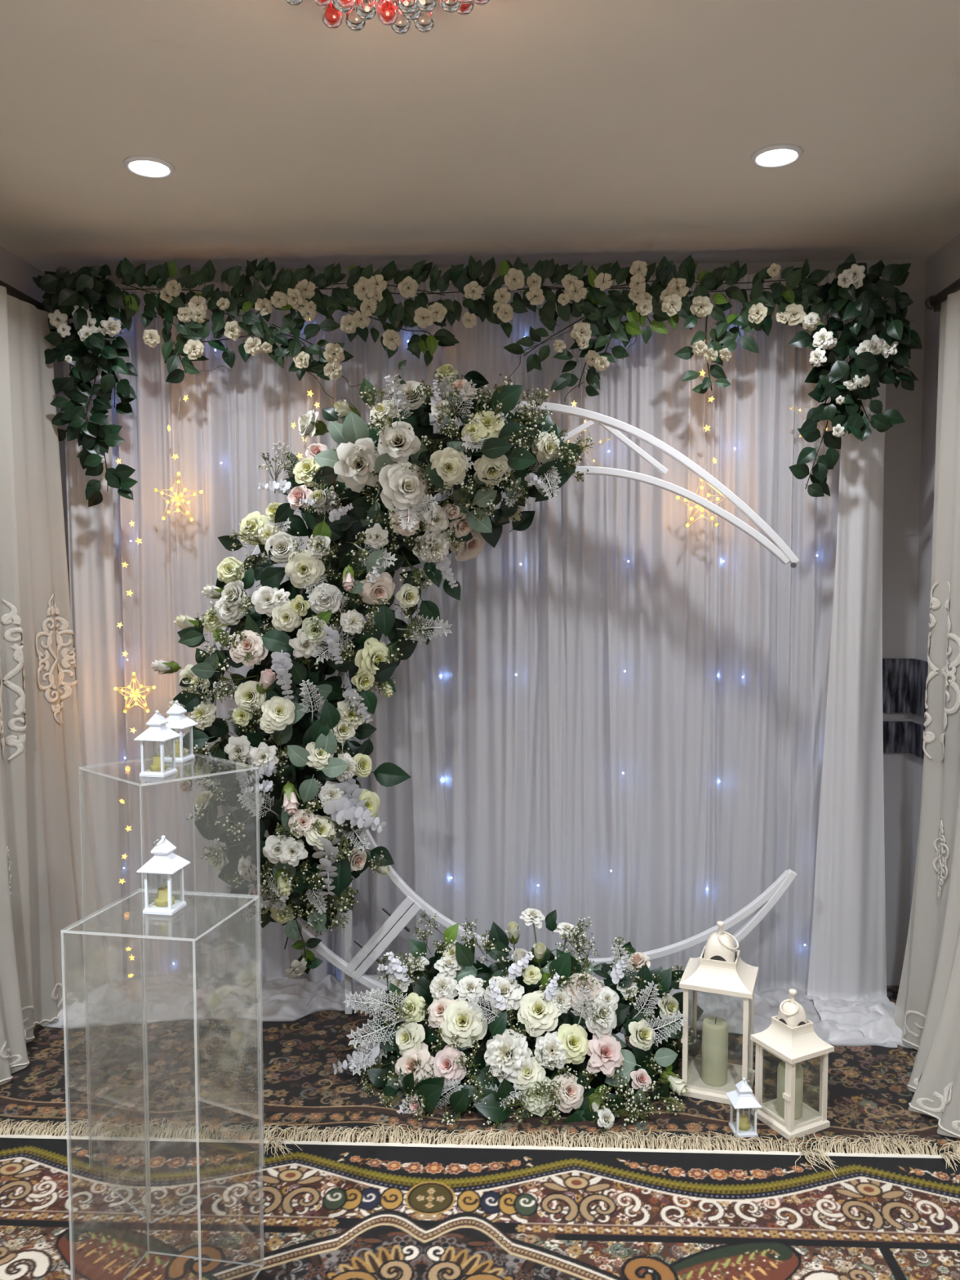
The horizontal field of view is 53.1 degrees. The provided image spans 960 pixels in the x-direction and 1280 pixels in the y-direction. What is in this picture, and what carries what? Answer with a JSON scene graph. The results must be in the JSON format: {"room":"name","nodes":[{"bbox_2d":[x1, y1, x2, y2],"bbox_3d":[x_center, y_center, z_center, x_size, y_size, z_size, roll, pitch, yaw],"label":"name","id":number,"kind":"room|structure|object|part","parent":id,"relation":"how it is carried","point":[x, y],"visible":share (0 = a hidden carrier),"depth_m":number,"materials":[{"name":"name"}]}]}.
{"room":"wedding hall","nodes":[
{"label":"wedding hall","id":0,"kind":"room"},
{"bbox_2d":[0,245,45,302],"bbox_3d":[-1.661,0.148,0.421,0.080,2.410,5.850,0,4,3],"label":"wall","id":1,"kind":"structure","parent":0,"point":[15,272],"depth_m":3.09,"materials":[{"name":"paint"}]},
{"bbox_2d":[0,280,44,311],"bbox_3d":[-1.445,-0.980,2.329,0.149,0.048,1.420,0,4,3],"label":"curtain rod","id":2,"kind":"object","parent":1,"relation":"attached to","point":[11,291],"visible":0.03,"depth_m":2.83,"materials":[{"name":"metal"}]},
{"bbox_2d":[0,285,35,1084],"bbox_3d":[-1.327,0.127,2.307,0.117,2.188,1.052,0,4,3],"label":"curtain","id":3,"kind":"object","parent":2,"relation":"hanging from","point":[16,1007],"visible":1,"depth_m":2.74,"materials":[{"name":"white fabric"}]},
{"bbox_2d":[6,294,108,1026],"bbox_3d":[-1.285,0.086,2.954,0.162,2.188,0.238,0,4,3],"label":"curtain","id":4,"kind":"object","parent":2,"relation":"hanging from","point":[53,748],"visible":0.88,"depth_m":2.94,"materials":[{"name":"white fabric"}]},
{"bbox_2d":[31,264,137,506],"bbox_3d":[-1.209,-0.782,2.933,0.318,0.741,0.167,0,4,3],"label":"flower garland","id":5,"kind":"object","parent":2,"relation":"hanging from","point":[93,330],"visible":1,"depth_m":2.94,"materials":[{"name":"green plant"}]},
{"bbox_2d":[0,0,959,273],"bbox_3d":[-0.163,-1.089,0.265,3.080,0.080,6.010,0,4,3],"label":"ceiling","id":6,"kind":"structure","parent":0,"point":[571,132],"depth_m":2.22,"materials":[{"name":"paint"}]},
{"bbox_2d":[123,155,175,177],"bbox_3d":[-0.828,-1.182,2.405,0.124,0.008,0.124,0,4,3],"label":"recessed light","id":7,"kind":"object","parent":6,"relation":"in","point":[145,166],"visible":1,"depth_m":2.39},
{"bbox_2d":[128,160,168,175],"bbox_3d":[-0.828,-1.183,2.405,0.094,0.005,0.094,0,4,3],"label":"diffuser","id":8,"kind":"object","parent":7,"relation":"attached to","point":[137,167],"depth_m":2.40,"materials":[{"name":"white plastic"}]},
{"bbox_2d":[284,0,489,34],"bbox_3d":[-0.147,-1.058,1.468,0.460,0.137,0.460,0,4,3],"label":"crystal chandelier","id":9,"kind":"object","parent":6,"relation":"hanging from","point":[398,15],"visible":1,"depth_m":1.59,"materials":[{"name":"glass"}]},
{"bbox_2d":[750,143,803,167],"bbox_3d":[0.723,-1.178,2.343,0.124,0.008,0.124,0,4,3],"label":"recessed light","id":10,"kind":"object","parent":6,"relation":"in","point":[777,155],"visible":1,"depth_m":2.33,"materials":[{"name":"white plastic"}]},
{"bbox_2d":[756,149,796,165],"bbox_3d":[0.723,-1.179,2.343,0.094,0.005,0.094,0,4,3],"label":"diffuser","id":11,"kind":"object","parent":10,"relation":"attached to","point":[764,157],"depth_m":2.34,"materials":[{"name":"white plastic"}]},
{"bbox_2d":[51,259,926,986],"bbox_3d":[-0.012,-0.036,3.299,3.080,2.410,0.080,0,4,3],"label":"wall","id":12,"kind":"structure","parent":0,"point":[903,441],"depth_m":3.18,"materials":[{"name":"paint"}]},
{"bbox_2d":[883,720,911,753],"bbox_3d":[1.298,0.323,3.209,0.268,0.105,0.013,0,4,3],"label":"trim","id":13,"kind":"structure","parent":12,"relation":"attached to","point":[896,734],"depth_m":3.20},
{"bbox_2d":[882,658,912,712],"bbox_3d":[1.298,0.151,3.199,0.268,0.180,0.013,0,4,3],"label":"trim","id":14,"kind":"structure","parent":12,"relation":"attached to","point":[897,673],"depth_m":3.19,"materials":[{"name":"black fabric"}]},
{"bbox_3d":[-0.037,-1.112,3.131,2.540,0.024,0.121,0,4,3],"label":"pole","id":15,"kind":"object","parent":12,"relation":"attached to","visible":0},
{"bbox_2d":[440,675,447,824],"bbox_3d":[-0.163,-0.158,3.141,0.143,1.906,0.014,0,4,3],"label":"strand","id":16,"kind":"object","parent":15,"relation":"hanging from","point":[441,675],"visible":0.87,"depth_m":3.17,"materials":[{"name":"metal"}]},
{"bbox_2d":[44,272,897,1047],"bbox_3d":[-0.048,0.022,2.981,2.570,2.316,0.379,0,4,3],"label":"drape","id":17,"kind":"object","parent":15,"relation":"hanging from","point":[632,699],"visible":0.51,"depth_m":3.10,"materials":[{"name":"white fabric"}]},
{"bbox_2d":[57,305,123,1026],"bbox_3d":[-1.255,0.026,3.002,0.161,2.306,0.281,0,4,3],"label":"drape","id":18,"kind":"object","parent":17,"relation":"attached to","point":[90,529],"visible":0.64,"depth_m":3.12,"materials":[{"name":"white fabric"}]},
{"bbox_2d":[125,925,133,977],"bbox_3d":[-1.139,1.017,3.130,0.031,0.174,0.012,-1,4,-10],"label":"string","id":19,"kind":"object","parent":17,"relation":"attached to","point":[128,948],"visible":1,"depth_m":3.13,"materials":[{"name":"plastic"}]},
{"bbox_2d":[113,346,155,883],"bbox_3d":[-1.095,-0.060,3.035,0.140,1.704,0.034,0,4,3],"label":"string","id":20,"kind":"object","parent":17,"relation":"hanging from","point":[131,523],"visible":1,"depth_m":3.04,"materials":[{"name":"metal"}]},
{"bbox_3d":[-1.094,0.166,3.050,0.138,0.131,0.034,-2,4,3],"label":"star frame","id":21,"kind":"part","parent":20,"relation":"part of","materials":[{"name":"plastic"}]},
{"bbox_2d":[152,366,204,521],"bbox_3d":[-0.956,-0.702,3.032,0.164,0.655,0.040,0,4,3],"label":"string","id":22,"kind":"object","parent":17,"relation":"attached to","point":[175,456],"visible":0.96,"depth_m":3.04,"materials":[{"name":"plastic"}]},
{"bbox_3d":[-0.957,-0.456,3.048,0.164,0.156,0.040,3,4,3],"label":"star frame","id":23,"kind":"part","parent":22,"relation":"part of","materials":[{"name":"plastic"}]},
{"bbox_2d":[115,257,467,399],"bbox_3d":[-0.579,-0.953,2.925,1.087,0.436,0.120,0,4,3],"label":"garland","id":24,"kind":"object","parent":17,"relation":"attached to","point":[376,300],"visible":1,"depth_m":2.91,"materials":[{"name":"green plant"}]},
{"bbox_2d":[291,318,319,457],"bbox_3d":[-0.550,-0.792,3.014,0.093,0.447,0.012,0,4,3],"label":"string","id":25,"kind":"object","parent":17,"relation":"attached to","point":[309,393],"visible":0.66,"depth_m":3.02,"materials":[{"name":"metal"}]},
{"bbox_2d":[568,350,610,466],"bbox_3d":[0.324,-0.751,2.963,0.161,0.445,0.039,0,4,3],"label":"string","id":26,"kind":"object","parent":17,"relation":"hanging from","point":[574,403],"visible":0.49,"depth_m":2.97,"materials":[{"name":"metal"}]},
{"bbox_3d":[0.323,-0.606,2.973,0.161,0.153,0.039,1,4,3],"label":"star frame","id":27,"kind":"part","parent":26,"relation":"part of","materials":[{"name":"plastic"}]},
{"bbox_2d":[451,254,831,401],"bbox_3d":[0.493,-0.937,2.870,1.160,0.436,0.124,0,4,3],"label":"garland","id":28,"kind":"object","parent":17,"relation":"attached to","point":[671,287],"visible":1,"depth_m":2.86,"materials":[{"name":"green plant"}]},
{"bbox_2d":[675,318,724,527],"bbox_3d":[0.684,-0.675,2.950,0.161,0.655,0.039,0,4,3],"label":"string","id":29,"kind":"object","parent":17,"relation":"hanging from","point":[706,428],"visible":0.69,"depth_m":2.96,"materials":[{"name":"plastic"}]},
{"bbox_3d":[0.685,-0.426,2.966,0.161,0.153,0.039,-1,4,3],"label":"star frame","id":30,"kind":"part","parent":29,"relation":"part of","materials":[{"name":"plastic"}]},
{"bbox_2d":[789,382,830,438],"bbox_3d":[1.024,-0.788,2.925,0.161,0.346,0.039,0,4,3],"label":"string","id":31,"kind":"object","parent":17,"relation":"hanging from","point":[790,407],"visible":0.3,"depth_m":2.93,"materials":[{"name":"metal"}]},
{"bbox_2d":[807,267,912,1048],"bbox_3d":[1.166,0.035,2.865,0.275,2.306,0.269,0,4,0],"label":"drape","id":32,"kind":"object","parent":17,"relation":"attached to","point":[848,961],"visible":0.84,"depth_m":2.98,"materials":[{"name":"white fabric"}]},
{"bbox_2d":[787,252,922,497],"bbox_3d":[1.098,-0.782,2.826,0.377,0.721,0.183,1,4,15],"label":"flower garland","id":33,"kind":"object","parent":32,"relation":"hanging from","point":[880,336],"visible":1,"depth_m":2.81,"materials":[{"name":"green plant"}]},
{"bbox_2d":[886,985,899,991],"bbox_3d":[-0.163,1.396,0.424,3.080,0.080,6.010,0,4,3],"label":"floor","id":34,"kind":"structure","parent":0,"point":[887,986],"depth_m":3.25,"materials":[{"name":"laminate"}]},
{"bbox_2d":[0,1117,959,1279],"bbox_3d":[-0.138,1.282,1.228,2.717,0.043,2.410,0,4,2],"label":"rug","id":35,"kind":"object","parent":34,"relation":"on","point":[334,1210],"visible":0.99,"depth_m":2.11,"materials":[{"name":"carpet"}]},
{"bbox_2d":[60,888,264,1279],"bbox_3d":[-0.583,0.878,1.802,0.271,0.753,0.233,1,4,9],"label":"plinth","id":36,"kind":"object","parent":35,"relation":"on","point":[65,930],"visible":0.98,"depth_m":1.76,"materials":[{"name":"clear plastic"}]},
{"bbox_3d":[-0.704,0.879,1.822,0.005,0.748,0.233,1,4,14],"label":"panel","id":37,"kind":"part","parent":36,"relation":"part of","materials":[{"name":"plastic"}]},
{"bbox_3d":[-0.611,0.888,1.692,0.241,0.748,0.005,1,4,9],"label":"panel","id":38,"kind":"part","parent":36,"relation":"part of","materials":[{"name":"plastic"}]},
{"bbox_3d":[-0.583,0.505,1.778,0.270,0.005,0.232,1,4,9],"label":"panel","id":39,"kind":"part","parent":36,"relation":"part of","materials":[{"name":"plastic"}]},
{"bbox_2d":[136,835,190,915],"bbox_3d":[-0.587,0.432,1.784,0.070,0.140,0.070,1,4,10],"label":"lantern","id":40,"kind":"object","parent":36,"relation":"on","point":[164,861],"visible":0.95,"depth_m":1.77,"materials":[{"name":"white metal"}]},
{"bbox_3d":[-0.613,0.459,1.768,0.005,0.070,0.005,1,4,10],"label":"post","id":41,"kind":"part","parent":40,"relation":"part of","materials":[{"name":"white metal"}]},
{"bbox_3d":[-0.593,0.373,1.774,0.023,0.011,0.022,1,4,10],"label":"wire handle","id":42,"kind":"part","parent":40,"relation":"part of","materials":[{"name":"metal"}]},
{"bbox_3d":[-0.605,0.456,1.813,0.005,0.070,0.005,1,4,10],"label":"post","id":43,"kind":"part","parent":40,"relation":"part of","materials":[{"name":"white metal"}]},
{"bbox_2d":[154,879,174,906],"bbox_3d":[-0.587,0.468,1.787,0.036,0.047,0.035,1,4,10],"label":"candle","id":44,"kind":"object","parent":40,"relation":"in","point":[162,900],"visible":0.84,"depth_m":1.78,"materials":[{"name":"yellow wax"}]},
{"bbox_3d":[-0.568,0.459,1.760,0.005,0.070,0.005,1,4,10],"label":"post","id":45,"kind":"part","parent":40,"relation":"part of","materials":[{"name":"white metal"}]},
{"bbox_3d":[-0.560,0.456,1.805,0.005,0.070,0.005,1,4,10],"label":"post","id":46,"kind":"part","parent":40,"relation":"part of","materials":[{"name":"white metal"}]},
{"bbox_3d":[-0.555,0.874,1.913,0.241,0.748,0.005,1,4,9],"label":"panel","id":47,"kind":"part","parent":36,"relation":"part of","materials":[{"name":"plastic"}]},
{"bbox_3d":[-0.462,0.882,1.782,0.005,0.748,0.233,1,4,14],"label":"panel","id":48,"kind":"part","parent":36,"relation":"part of","materials":[{"name":"plastic"}]},
{"bbox_2d":[78,752,264,1223],"bbox_3d":[-0.701,0.757,2.195,0.300,0.945,0.273,-3,5,-42],"label":"plinth","id":49,"kind":"object","parent":35,"relation":"on","point":[193,777],"visible":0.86,"depth_m":2.18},
{"bbox_3d":[-0.800,0.765,2.105,0.264,0.940,0.005,3,5,42],"label":"panel","id":50,"kind":"part","parent":49,"relation":"part of","materials":[{"name":"plastic"}]},
{"bbox_3d":[-0.801,0.754,2.284,0.272,0.940,0.005,-3,5,-42],"label":"panel","id":51,"kind":"part","parent":49,"relation":"part of","materials":[{"name":"plastic"}]},
{"bbox_2d":[133,710,181,777],"bbox_3d":[-0.695,0.221,2.072,0.070,0.140,0.070,1,4,12],"label":"lantern","id":52,"kind":"object","parent":49,"relation":"on","point":[157,731],"visible":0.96,"depth_m":2.06,"materials":[{"name":"white metal"}]},
{"bbox_3d":[-0.722,0.248,2.057,0.005,0.070,0.005,1,4,12],"label":"post","id":53,"kind":"part","parent":52,"relation":"part of","materials":[{"name":"white metal"}]},
{"bbox_3d":[-0.712,0.245,2.101,0.005,0.070,0.005,1,4,12],"label":"post","id":54,"kind":"part","parent":52,"relation":"part of","materials":[{"name":"white metal"}]},
{"bbox_2d":[150,748,167,771],"bbox_3d":[-0.695,0.257,2.075,0.036,0.047,0.035,1,4,12],"label":"candle","id":55,"kind":"object","parent":52,"relation":"in","point":[156,766],"visible":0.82,"depth_m":2.06,"materials":[{"name":"yellow wax"}]},
{"bbox_3d":[-0.677,0.248,2.047,0.005,0.070,0.005,1,4,12],"label":"post","id":56,"kind":"part","parent":52,"relation":"part of","materials":[{"name":"white metal"}]},
{"bbox_3d":[-0.667,0.245,2.092,0.005,0.070,0.005,1,4,12],"label":"post","id":57,"kind":"part","parent":52,"relation":"part of","materials":[{"name":"white metal"}]},
{"bbox_3d":[-0.701,0.288,2.165,0.302,0.005,0.271,3,5,42],"label":"panel","id":58,"kind":"part","parent":49,"relation":"part of","materials":[{"name":"plastic"}]},
{"bbox_2d":[164,700,198,762],"bbox_3d":[-0.706,0.210,2.241,0.070,0.140,0.070,1,4,12],"label":"lantern","id":59,"kind":"object","parent":49,"relation":"on","point":[177,719],"visible":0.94,"depth_m":2.22,"materials":[{"name":"white metal"}]},
{"bbox_2d":[169,737,185,756],"bbox_3d":[-0.706,0.246,2.243,0.036,0.047,0.035,1,4,12],"label":"candle","id":60,"kind":"object","parent":59,"relation":"in","point":[176,744],"visible":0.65,"depth_m":2.23,"materials":[{"name":"yellow wax"}]},
{"bbox_3d":[-0.688,0.238,2.215,0.005,0.070,0.005,1,4,12],"label":"post","id":61,"kind":"part","parent":59,"relation":"part of","materials":[{"name":"white metal"}]},
{"bbox_3d":[-0.679,0.235,2.260,0.005,0.070,0.005,1,4,12],"label":"post","id":62,"kind":"part","parent":59,"relation":"part of","materials":[{"name":"white metal"}]},
{"bbox_3d":[-0.601,0.765,2.105,0.272,0.940,0.005,-3,5,-42],"label":"panel","id":63,"kind":"part","parent":49,"relation":"part of","materials":[{"name":"plastic"}]},
{"bbox_3d":[-0.602,0.754,2.284,0.264,0.940,0.005,3,5,42],"label":"panel","id":64,"kind":"part","parent":49,"relation":"part of","materials":[{"name":"plastic"}]},
{"bbox_2d":[0,987,959,1155],"bbox_3d":[-0.043,1.201,2.758,2.820,0.010,1.080,0,4,3],"label":"rug","id":65,"kind":"object","parent":34,"relation":"on","point":[868,1091],"visible":0.36,"depth_m":2.58,"materials":[{"name":"carpet"}]},
{"bbox_2d":[208,400,799,1044],"bbox_3d":[0.055,0.246,2.850,1.780,1.894,0.235,0,4,3],"label":"arch","id":66,"kind":"object","parent":65,"relation":"on","point":[355,967],"visible":0.38,"depth_m":2.88,"materials":[{"name":"metal"}]},
{"bbox_2d":[151,359,594,978],"bbox_3d":[-0.338,0.111,2.762,1.322,1.852,0.394,0,4,3],"label":"flower arrangement","id":67,"kind":"object","parent":66,"relation":"attached to","point":[314,811],"visible":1,"depth_m":2.68,"materials":[{"name":"plant"}]},
{"bbox_3d":[-0.552,0.842,2.831,0.054,0.142,0.004,0,4,3],"label":"stem","id":68,"kind":"part","parent":67,"relation":"part of","materials":[{"name":"green plant"}]},
{"bbox_3d":[-0.533,0.882,2.833,0.042,0.186,0.004,0,4,3],"label":"stem","id":69,"kind":"part","parent":67,"relation":"part of","materials":[{"name":"green plant"}]},
{"bbox_2d":[332,907,703,1135],"bbox_3d":[0.121,1.026,2.586,1.041,0.522,0.464,0,4,3],"label":"flower arrangement","id":70,"kind":"object","parent":65,"relation":"on","point":[538,1030],"visible":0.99,"depth_m":2.55,"materials":[{"name":"plant"}]},
{"bbox_3d":[0.098,0.880,2.630,0.004,0.097,0.072,-1,4,-9],"label":"stem","id":71,"kind":"part","parent":70,"relation":"part of","materials":[{"name":"green plant"}]},
{"bbox_3d":[0.157,0.852,2.653,0.004,0.126,0.107,-1,4,-9],"label":"stem","id":72,"kind":"part","parent":70,"relation":"part of","materials":[{"name":"green plant"}]},
{"bbox_2d":[679,920,758,1104],"bbox_3d":[0.645,0.980,2.590,0.186,0.452,0.186,1,4,21],"label":"candle lantern","id":73,"kind":"object","parent":65,"relation":"on","point":[720,969],"visible":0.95,"depth_m":2.54,"materials":[{"name":"white metal"}]},
{"bbox_3d":[0.545,1.053,2.550,0.013,0.275,0.013,1,4,21],"label":"post","id":74,"kind":"part","parent":73,"relation":"part of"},
{"bbox_3d":[0.569,1.046,2.623,0.004,0.261,0.139,1,4,21],"label":"door frame","id":75,"kind":"part","parent":73,"relation":"part of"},
{"bbox_3d":[0.573,1.182,2.631,0.008,0.008,0.141,1,4,21],"label":"rail","id":76,"kind":"part","parent":73,"relation":"part of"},
{"bbox_3d":[0.600,1.044,2.694,0.013,0.275,0.013,1,4,21],"label":"post","id":77,"kind":"part","parent":73,"relation":"part of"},
{"bbox_3d":[0.617,1.188,2.531,0.141,0.008,0.008,1,4,21],"label":"rail","id":78,"kind":"part","parent":73,"relation":"part of","materials":[{"name":"white metal"}]},
{"bbox_2d":[701,1016,728,1086],"bbox_3d":[0.632,1.101,2.587,0.068,0.173,0.068,0,4,3],"label":"pillar candle","id":79,"kind":"object","parent":73,"relation":"in","point":[714,1028],"visible":1,"depth_m":2.56,"materials":[{"name":"wax"}]},
{"bbox_2d":[710,955,726,961],"bbox_3d":[0.630,0.846,2.543,0.051,0.023,0.002,1,4,21],"label":"vent","id":80,"kind":"object","parent":73,"relation":"attached to","point":[715,957],"depth_m":2.54,"materials":[{"name":"black"}]},
{"bbox_3d":[0.672,1.179,2.675,0.141,0.008,0.008,1,4,21],"label":"rail","id":81,"kind":"part","parent":73,"relation":"part of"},
{"bbox_3d":[0.662,0.801,2.562,0.054,0.035,0.060,1,4,21],"label":"ring handle","id":82,"kind":"part","parent":73,"relation":"part of","materials":[{"name":"beige metal"}]},
{"bbox_3d":[0.689,1.057,2.495,0.013,0.275,0.013,1,4,21],"label":"post","id":83,"kind":"part","parent":73,"relation":"part of","materials":[{"name":"white metal"}]},
{"bbox_3d":[0.717,1.052,2.567,0.002,0.272,0.141,1,4,21],"label":"glass pane","id":84,"kind":"part","parent":73,"relation":"part of","materials":[{"name":"clear glass"}]},
{"bbox_3d":[0.717,1.185,2.576,0.008,0.008,0.141,1,4,21],"label":"rail","id":85,"kind":"part","parent":73,"relation":"part of","materials":[{"name":"white metal"}]},
{"bbox_3d":[0.744,1.048,2.639,0.013,0.275,0.013,1,4,21],"label":"post","id":86,"kind":"part","parent":73,"relation":"part of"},
{"bbox_2d":[725,1077,762,1137],"bbox_3d":[0.654,1.151,2.383,0.068,0.136,0.068,0,4,-4],"label":"lantern","id":87,"kind":"object","parent":65,"relation":"on","point":[743,1097],"visible":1,"depth_m":2.37,"materials":[{"name":"white metal"}]},
{"bbox_3d":[0.630,1.175,2.405,0.005,0.068,0.005,0,4,-4],"label":"post","id":88,"kind":"part","parent":87,"relation":"part of","materials":[{"name":"white metal"}]},
{"bbox_3d":[0.633,1.178,2.361,0.005,0.068,0.005,0,4,-4],"label":"post","id":89,"kind":"part","parent":87,"relation":"part of","materials":[{"name":"white metal"}]},
{"bbox_2d":[738,1109,750,1130],"bbox_3d":[0.654,1.186,2.385,0.035,0.046,0.034,0,4,-4],"label":"candle","id":90,"kind":"object","parent":87,"relation":"in","point":[744,1124],"visible":0.94,"depth_m":2.38,"materials":[{"name":"yellow wax"}]},
{"bbox_3d":[0.674,1.175,2.408,0.005,0.068,0.005,0,4,-4],"label":"post","id":91,"kind":"part","parent":87,"relation":"part of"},
{"bbox_3d":[0.677,1.178,2.364,0.005,0.068,0.005,0,4,-4],"label":"post","id":92,"kind":"part","parent":87,"relation":"part of","materials":[{"name":"white metal"}]},
{"bbox_2d":[750,988,834,1140],"bbox_3d":[0.785,1.047,2.423,0.142,0.340,0.142,-2,4,-27],"label":"candle lantern","id":93,"kind":"object","parent":65,"relation":"on","point":[790,1037],"visible":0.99,"depth_m":2.39,"materials":[{"name":"white metal"}]},
{"bbox_3d":[0.711,1.108,2.451,0.013,0.178,0.013,-2,4,-27],"label":"post","id":94,"kind":"part","parent":93,"relation":"part of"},
{"bbox_3d":[0.760,1.192,2.481,0.097,0.008,0.008,-2,4,-27],"label":"rail","id":95,"kind":"part","parent":93,"relation":"part of","materials":[{"name":"white wood"}]},
{"bbox_3d":[0.736,1.196,2.407,0.008,0.008,0.097,-2,4,-27],"label":"rail","id":96,"kind":"part","parent":93,"relation":"part of","materials":[{"name":"white wood"}]},
{"bbox_3d":[0.733,1.109,2.400,0.004,0.164,0.095,-2,4,-27],"label":"door frame","id":97,"kind":"part","parent":93,"relation":"part of","materials":[{"name":"white metal"}]},
{"bbox_2d":[778,1018,786,1024],"bbox_3d":[0.757,0.957,2.402,0.002,0.019,0.039,-2,4,-27],"label":"vent","id":98,"kind":"object","parent":93,"relation":"attached to","point":[780,1020],"depth_m":2.40,"materials":[{"name":"black"}]},
{"bbox_3d":[0.773,0.918,2.401,0.042,0.028,0.047,-2,4,-27],"label":"ring handle","id":99,"kind":"part","parent":93,"relation":"part of","materials":[{"name":"beige metal"}]},
{"bbox_2d":[776,1061,803,1119],"bbox_3d":[0.783,1.131,2.428,0.062,0.133,0.062,0,4,3],"label":"pillar candle","id":100,"kind":"object","parent":93,"relation":"in","point":[781,1066],"visible":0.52,"depth_m":2.41,"materials":[{"name":"wax"}]},
{"bbox_3d":[0.761,1.115,2.353,0.013,0.178,0.013,-2,4,-27],"label":"post","id":101,"kind":"part","parent":93,"relation":"part of","materials":[{"name":"white wood"}]},
{"bbox_2d":[797,1021,805,1026],"bbox_3d":[0.800,0.958,2.389,0.039,0.019,0.002,-2,4,-27],"label":"vent","id":102,"kind":"object","parent":93,"relation":"attached to","point":[802,1023],"depth_m":2.39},
{"bbox_3d":[0.810,1.198,2.383,0.097,0.008,0.008,-2,4,-27],"label":"rail","id":103,"kind":"part","parent":93,"relation":"part of","materials":[{"name":"white wood"}]},
{"bbox_3d":[0.834,1.193,2.457,0.008,0.008,0.097,-2,4,-27],"label":"rail","id":104,"kind":"part","parent":93,"relation":"part of","materials":[{"name":"white wood"}]},
{"bbox_3d":[0.859,1.111,2.403,0.013,0.178,0.013,-2,4,-27],"label":"post","id":105,"kind":"part","parent":93,"relation":"part of","materials":[{"name":"white wood"}]},
{"bbox_2d":[906,232,959,937],"bbox_3d":[1.335,0.158,0.268,0.080,2.410,5.850,0,4,3],"label":"wall","id":106,"kind":"structure","parent":0,"point":[943,267],"depth_m":3.10,"materials":[{"name":"paint"}]},
{"bbox_2d":[910,721,925,759],"bbox_3d":[1.407,0.363,2.585,0.013,0.105,1.250,0,4,3],"label":"trim","id":107,"kind":"structure","parent":106,"relation":"attached to","point":[917,740],"depth_m":3.14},
{"bbox_2d":[911,658,928,717],"bbox_3d":[1.407,0.191,2.574,0.013,0.180,1.250,0,4,3],"label":"trim","id":108,"kind":"structure","parent":106,"relation":"attached to","point":[920,667],"depth_m":3.13,"materials":[{"name":"fabric"}]},
{"bbox_2d":[924,278,959,311],"bbox_3d":[1.324,-0.928,2.133,0.139,0.048,1.305,0,4,3],"label":"curtain rod","id":109,"kind":"object","parent":106,"relation":"attached to","point":[933,302],"visible":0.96,"depth_m":2.71,"materials":[{"name":"metal"}]},
{"bbox_2d":[893,289,959,1137],"bbox_3d":[1.195,0.149,2.241,0.211,2.153,1.175,0,4,3],"label":"curtain","id":110,"kind":"object","parent":109,"relation":"hanging from","point":[926,1011],"visible":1,"depth_m":2.66,"materials":[{"name":"white fabric"}]}
]}

